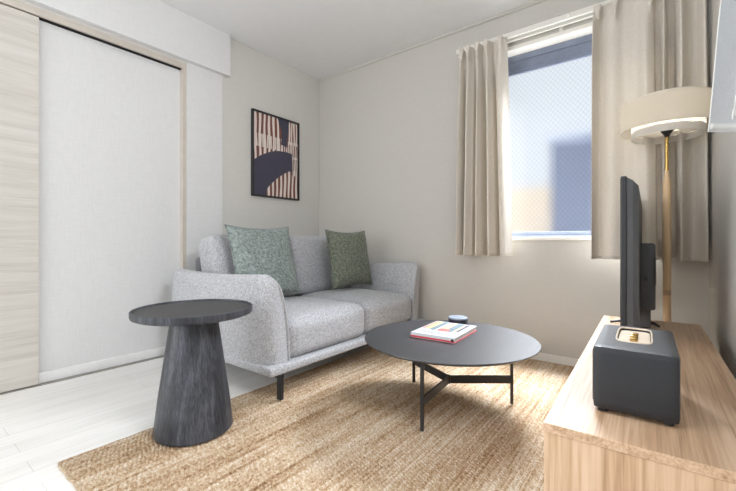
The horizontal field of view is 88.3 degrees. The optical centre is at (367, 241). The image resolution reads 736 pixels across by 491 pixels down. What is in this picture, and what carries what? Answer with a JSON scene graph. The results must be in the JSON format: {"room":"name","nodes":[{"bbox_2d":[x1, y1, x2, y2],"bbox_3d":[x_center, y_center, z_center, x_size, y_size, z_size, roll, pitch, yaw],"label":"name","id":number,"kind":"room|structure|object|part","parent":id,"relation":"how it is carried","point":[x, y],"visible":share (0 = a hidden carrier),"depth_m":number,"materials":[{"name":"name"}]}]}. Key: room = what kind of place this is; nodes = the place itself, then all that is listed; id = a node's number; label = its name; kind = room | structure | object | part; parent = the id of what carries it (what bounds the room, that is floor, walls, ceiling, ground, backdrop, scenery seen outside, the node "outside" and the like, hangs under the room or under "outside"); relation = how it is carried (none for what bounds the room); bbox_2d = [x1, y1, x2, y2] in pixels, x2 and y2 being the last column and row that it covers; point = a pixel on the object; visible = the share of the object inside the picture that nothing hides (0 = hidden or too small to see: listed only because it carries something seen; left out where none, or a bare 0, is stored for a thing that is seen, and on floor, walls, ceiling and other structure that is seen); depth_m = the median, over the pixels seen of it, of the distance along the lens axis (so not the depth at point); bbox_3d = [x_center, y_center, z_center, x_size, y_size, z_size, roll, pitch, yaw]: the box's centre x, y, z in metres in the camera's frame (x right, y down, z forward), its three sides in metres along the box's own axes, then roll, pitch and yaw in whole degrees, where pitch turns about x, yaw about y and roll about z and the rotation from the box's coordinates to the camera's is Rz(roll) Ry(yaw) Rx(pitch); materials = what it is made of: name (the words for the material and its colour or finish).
{"room":"living room","nodes":[
{"label":"living room","id":0,"kind":"room"},
{"bbox_2d":[18,0,318,372],"bbox_3d":[-2.151,-0.410,1.714,0.120,2.400,5.300,0,0,38],"label":"wall","id":1,"kind":"structure","parent":0,"point":[109,116],"depth_m":2.43,"materials":[{"name":"white paint"}]},
{"bbox_2d":[0,4,38,392],"bbox_3d":[-2.101,-0.223,1.708,0.026,2.010,0.950,0,0,38],"label":"door","id":2,"kind":"structure","parent":1,"relation":"in","point":[19,30],"depth_m":2.01,"materials":[{"name":"laminate"}]},
{"bbox_2d":[0,355,163,394],"bbox_3d":[-2.530,0.788,1.145,0.037,0.004,3.935,0,0,38],"label":"trim","id":3,"kind":"structure","parent":1,"relation":"attached to","point":[144,360],"depth_m":2.23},
{"bbox_2d":[0,0,185,68],"bbox_3d":[-2.525,-1.254,1.159,0.044,0.040,3.963,0,0,38],"label":"trim","id":4,"kind":"structure","parent":1,"relation":"attached to","point":[15,4],"depth_m":2.25,"materials":[{"name":"beige wood"}]},
{"bbox_2d":[39,347,164,382],"bbox_3d":[-1.591,0.758,2.409,0.022,0.056,0.785,0,0,38],"label":"baseboard","id":5,"kind":"structure","parent":1,"relation":"attached to","point":[52,375],"depth_m":2.32,"materials":[{"name":"white wood"}]},
{"bbox_2d":[28,13,180,69],"bbox_3d":[-1.595,-1.232,2.380,0.024,0.008,0.833,0,0,38],"label":"door track","id":6,"kind":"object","parent":1,"relation":"attached to","point":[40,18],"depth_m":2.33,"materials":[{"name":"black metal"}]},
{"bbox_2d":[24,0,229,76],"bbox_3d":[-2.402,-1.449,1.271,0.062,0.322,4.290,0,0,38],"label":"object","id":7,"kind":"structure","parent":1,"relation":"attached to","point":[156,25],"depth_m":2.52,"materials":[{"name":"white paint"}]},
{"bbox_2d":[180,68,185,268],"bbox_3d":[-1.326,-0.222,2.719,0.044,2.024,0.028,0,0,38],"label":"trim","id":8,"kind":"structure","parent":1,"relation":"attached to","point":[182,71],"depth_m":2.71,"materials":[{"name":"beige wood"}]},
{"bbox_2d":[186,62,222,270],"bbox_3d":[-1.223,-0.250,2.835,0.026,2.080,0.282,0,0,38],"label":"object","id":9,"kind":"structure","parent":1,"relation":"attached to","point":[204,87],"depth_m":2.81,"materials":[{"name":"white paint"}]},
{"bbox_2d":[251,108,299,200],"bbox_3d":[-0.806,-0.743,3.344,0.026,0.721,0.513,0,0,38],"label":"framed picture","id":10,"kind":"object","parent":1,"relation":"attached to","point":[275,140],"visible":1,"depth_m":3.33,"materials":[{"name":"black metal"}]},
{"bbox_2d":[0,344,369,490],"bbox_3d":[-0.953,0.815,0.795,3.100,0.050,5.500,0,0,38],"label":"floor","id":11,"kind":"structure","parent":0,"point":[41,427],"depth_m":1.73,"materials":[{"name":"white laminate"}]},
{"bbox_2d":[172,234,425,399],"bbox_3d":[-0.397,0.370,2.703,0.998,0.839,1.535,0,0,38],"label":"sofa","id":12,"kind":"object","parent":11,"relation":"on","point":[282,333],"visible":0.7,"depth_m":2.24,"materials":[{"name":"grey fabric"}]},
{"bbox_3d":[-0.753,0.352,2.977,0.100,0.505,1.211,0,0,38],"label":"frame","id":13,"kind":"part","parent":12,"relation":"part of","materials":[{"name":"fabric"}]},
{"bbox_3d":[-0.828,0.389,2.168,0.955,0.445,0.161,0,0,38],"label":"arm","id":14,"kind":"part","parent":12,"relation":"part of","materials":[{"name":"grey fabric"}]},
{"bbox_2d":[198,234,296,296],"bbox_3d":[-0.815,0.192,2.647,0.305,0.482,0.661,0,0,38],"label":"cushion","id":15,"kind":"object","parent":12,"relation":"on","point":[215,254],"depth_m":2.40,"materials":[{"name":"grey fabric"}]},
{"bbox_2d":[224,224,300,292],"bbox_3d":[-0.667,0.125,2.456,0.206,0.460,0.480,0,0,41],"label":"throw pillow","id":16,"kind":"object","parent":12,"relation":"on","point":[254,251],"visible":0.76,"depth_m":2.40,"materials":[{"name":"green fabric"}]},
{"bbox_3d":[-0.437,0.713,1.869,0.046,0.126,0.024,0,0,38],"label":"leg","id":17,"kind":"part","parent":12,"relation":"part of","materials":[{"name":"black metal"}]},
{"bbox_2d":[289,236,346,295],"bbox_3d":[-0.438,0.193,3.135,0.306,0.481,0.574,0,0,38],"label":"cushion","id":18,"kind":"object","parent":12,"relation":"on","point":[310,254],"depth_m":2.95,"materials":[{"name":"grey fabric"}]},
{"bbox_2d":[284,296,363,357],"bbox_3d":[-0.480,0.511,2.405,0.728,0.272,0.667,0,0,38],"label":"seat cushion","id":19,"kind":"object","parent":12,"relation":"on","point":[314,327],"depth_m":2.17,"materials":[{"name":"grey fabric"}]},
{"bbox_3d":[-0.373,0.631,2.685,0.938,0.042,1.513,0,0,38],"label":"frame","id":20,"kind":"part","parent":12,"relation":"part of","materials":[{"name":"grey fabric"}]},
{"bbox_2d":[325,229,372,289],"bbox_3d":[-0.142,0.133,2.993,0.182,0.448,0.456,0,0,40],"label":"throw pillow","id":21,"kind":"object","parent":12,"relation":"on","point":[348,252],"visible":1,"depth_m":2.89,"materials":[{"name":"green fabric"}]},
{"bbox_2d":[302,288,410,333],"bbox_3d":[-0.103,0.510,2.894,0.729,0.270,0.580,0,0,38],"label":"seat cushion","id":22,"kind":"object","parent":12,"relation":"on","point":[381,306],"depth_m":2.71,"materials":[{"name":"grey fabric"}]},
{"bbox_3d":[0.009,0.389,3.258,0.955,0.445,0.161,0,0,38],"label":"arm","id":23,"kind":"part","parent":12,"relation":"part of","materials":[{"name":"grey fabric"}]},
{"bbox_2d":[57,347,573,490],"bbox_3d":[0.165,0.785,1.799,1.454,0.011,2.279,0,0,38],"label":"jute rug","id":24,"kind":"object","parent":11,"relation":"on","point":[351,422],"visible":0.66,"depth_m":1.49,"materials":[{"name":"beige wicker"}]},
{"bbox_2d":[129,299,252,446],"bbox_3d":[-0.724,0.525,1.581,0.464,0.503,0.464,0,0,38],"label":"side table","id":25,"kind":"object","parent":24,"relation":"on","point":[193,407],"visible":1,"depth_m":1.48,"materials":[{"name":"black wood"}]},
{"bbox_2d":[365,320,540,431],"bbox_3d":[0.386,0.617,1.812,0.804,0.318,0.804,0,0,38],"label":"coffee table","id":26,"kind":"object","parent":24,"relation":"on","point":[490,345],"visible":0.91,"depth_m":1.69,"materials":[{"name":"black wood"}]},
{"bbox_3d":[0.253,0.624,2.091,0.014,0.304,0.012,0,0,-25],"label":"leg","id":27,"kind":"part","parent":26,"relation":"part of","materials":[{"name":"black metal"}]},
{"bbox_3d":[0.222,0.624,1.554,0.014,0.304,0.012,0,0,33],"label":"leg","id":28,"kind":"part","parent":26,"relation":"part of","materials":[{"name":"black metal"}]},
{"bbox_2d":[411,321,476,343],"bbox_3d":[0.382,0.445,1.879,0.222,0.025,0.302,0,0,35],"label":"book","id":29,"kind":"object","parent":26,"relation":"on","point":[447,332],"visible":1,"depth_m":1.82,"materials":[{"name":"white paper"}]},
{"bbox_2d":[448,315,467,324],"bbox_3d":[0.492,0.434,2.073,0.106,0.046,0.106,0,0,38],"label":"round tin","id":30,"kind":"object","parent":26,"relation":"on","point":[459,319],"visible":0.79,"depth_m":2.04,"materials":[{"name":"silver metal"}]},
{"bbox_3d":[0.492,0.416,2.073,0.106,0.010,0.106,0,0,38],"label":"lid","id":31,"kind":"part","parent":30,"relation":"part of","materials":[{"name":"silver metal"}]},
{"bbox_3d":[0.686,0.624,1.809,0.012,0.304,0.014,0,0,1],"label":"leg","id":32,"kind":"part","parent":26,"relation":"part of","materials":[{"name":"black metal"}]},
{"bbox_2d":[543,315,735,490],"bbox_3d":[0.939,0.585,1.264,0.381,0.410,1.430,0,0,36],"label":"sideboard","id":33,"kind":"object","parent":11,"relation":"on","point":[587,448],"visible":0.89,"depth_m":0.77,"materials":[{"name":"brown wood"}]},
{"bbox_2d":[610,176,659,327],"bbox_3d":[1.198,0.074,1.707,0.187,0.612,0.930,0,0,37],"label":"television","id":34,"kind":"object","parent":33,"relation":"on","point":[637,258],"visible":0.97,"depth_m":1.34,"materials":[{"name":"black plastic"}]},
{"bbox_2d":[593,324,680,426],"bbox_3d":[0.650,0.303,0.921,0.155,0.153,0.285,0,0,36],"label":"speaker","id":35,"kind":"object","parent":33,"relation":"on","point":[637,371],"visible":1,"depth_m":0.81},
{"bbox_3d":[0.627,0.232,0.894,0.016,0.010,0.016,0,0,36],"label":"knob","id":36,"kind":"part","parent":35,"relation":"part of","materials":[{"name":"gold metal"}]},
{"bbox_3d":[0.658,0.240,0.936,0.062,0.006,0.164,0,0,36],"label":"control panel","id":37,"kind":"part","parent":35,"relation":"part of","materials":[{"name":"gold metal"}]},
{"bbox_3d":[0.525,0.595,0.695,0.371,0.390,0.019,0,0,36],"label":"panel","id":38,"kind":"part","parent":33,"relation":"part of","materials":[{"name":"brown wood"}]},
{"bbox_2d":[619,86,711,321],"bbox_3d":[1.511,0.033,1.916,0.400,1.514,0.400,0,0,38],"label":"floor lamp","id":39,"kind":"object","parent":11,"relation":"on","point":[670,112],"visible":0.81,"depth_m":1.85,"materials":[{"name":"beige metal"}]},
{"bbox_3d":[1.511,-0.632,1.916,0.400,0.136,0.400,0,0,38],"label":"lamp shade","id":40,"kind":"part","parent":39,"relation":"part of","materials":[{"name":"beige fabric"}]},
{"bbox_3d":[1.511,-0.444,1.916,0.015,0.172,0.015,0,0,38],"label":"brass rod","id":41,"kind":"part","parent":39,"relation":"part of","materials":[{"name":"gold metal"}]},
{"bbox_2d":[637,128,697,137],"bbox_3d":[1.511,-0.563,1.916,0.292,0.001,0.292,0,0,38],"label":"diffuser","id":42,"kind":"object","parent":39,"relation":"attached to","point":[676,131],"depth_m":1.98,"materials":[{"name":"white plastic"}]},
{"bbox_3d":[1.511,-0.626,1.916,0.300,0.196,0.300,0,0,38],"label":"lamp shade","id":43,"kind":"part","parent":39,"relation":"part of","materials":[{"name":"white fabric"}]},
{"bbox_2d":[159,0,535,79],"bbox_3d":[-0.953,-1.635,0.795,3.100,0.050,5.500,0,0,38],"label":"ceiling","id":44,"kind":"structure","parent":0,"point":[319,39],"depth_m":2.79,"materials":[{"name":"paint"}]},
{"bbox_2d":[319,0,708,358],"bbox_3d":[0.710,-0.410,2.960,3.100,2.400,0.160,0,0,38],"label":"wall","id":45,"kind":"structure","parent":0,"point":[388,127],"depth_m":2.97,"materials":[{"name":"white paint"}]},
{"bbox_2d":[318,0,546,81],"bbox_3d":[0.657,-1.599,2.892,2.900,0.022,0.012,0,0,38],"label":"trim","id":46,"kind":"structure","parent":45,"relation":"attached to","point":[536,1],"depth_m":2.95,"materials":[{"name":"white paint"}]},
{"bbox_2d":[530,353,578,366],"bbox_3d":[0.657,0.765,2.892,2.900,0.050,0.012,0,0,38],"label":"baseboard","id":47,"kind":"structure","parent":45,"relation":"attached to","point":[540,356],"depth_m":2.45,"materials":[{"name":"beige wood"}]},
{"bbox_2d":[456,0,671,239],"bbox_3d":[1.259,-0.719,2.461,1.380,1.423,0.222,0,0,38],"label":"window","id":48,"kind":"structure","parent":45,"relation":"in","point":[550,76],"depth_m":2.56,"materials":[{"name":"glass"}]},
{"bbox_2d":[455,35,512,255],"bbox_3d":[0.817,-0.643,2.663,0.386,1.480,0.165,0,0,38],"label":"curtain","id":49,"kind":"object","parent":48,"relation":"hanging from","point":[483,177],"visible":1,"depth_m":2.64,"materials":[{"name":"beige fabric"}]},
{"bbox_3d":[1.219,-1.390,2.409,1.380,0.080,0.090,0,0,38],"label":"curtain rail","id":50,"kind":"part","parent":48,"relation":"part of","materials":[{"name":"white metal"}]},
{"bbox_3d":[1.309,-0.665,2.526,1.100,1.240,0.030,0,0,38],"label":"sash","id":51,"kind":"part","parent":48,"relation":"part of","materials":[{"name":"glass"}]},
{"bbox_3d":[1.311,-0.632,2.529,1.040,1.135,0.001,0,0,38],"label":"pane","id":52,"kind":"part","parent":48,"relation":"part of","materials":[{"name":"clear glass"}]},
{"bbox_2d":[591,0,708,261],"bbox_3d":[1.540,-0.642,2.103,0.512,1.487,0.177,0,0,38],"label":"curtain","id":53,"kind":"object","parent":48,"relation":"hanging from","point":[640,48],"visible":0.83,"depth_m":2.09,"materials":[{"name":"beige fabric"}]},
{"bbox_2d":[709,0,735,378],"bbox_3d":[0.245,-0.410,-0.125,0.120,2.400,5.300,0,0,38],"label":"wall","id":54,"kind":"structure","parent":0,"point":[722,145],"depth_m":1.60,"materials":[{"name":"white paint"}]},
{"bbox_2d":[707,0,735,131],"bbox_3d":[0.784,-0.755,0.747,0.155,1.000,0.340,0,0,38],"label":"air conditioner","id":55,"kind":"object","parent":54,"relation":"hanging from","point":[722,116],"visible":1,"depth_m":0.88,"materials":[{"name":"white plastic"}]}
]}

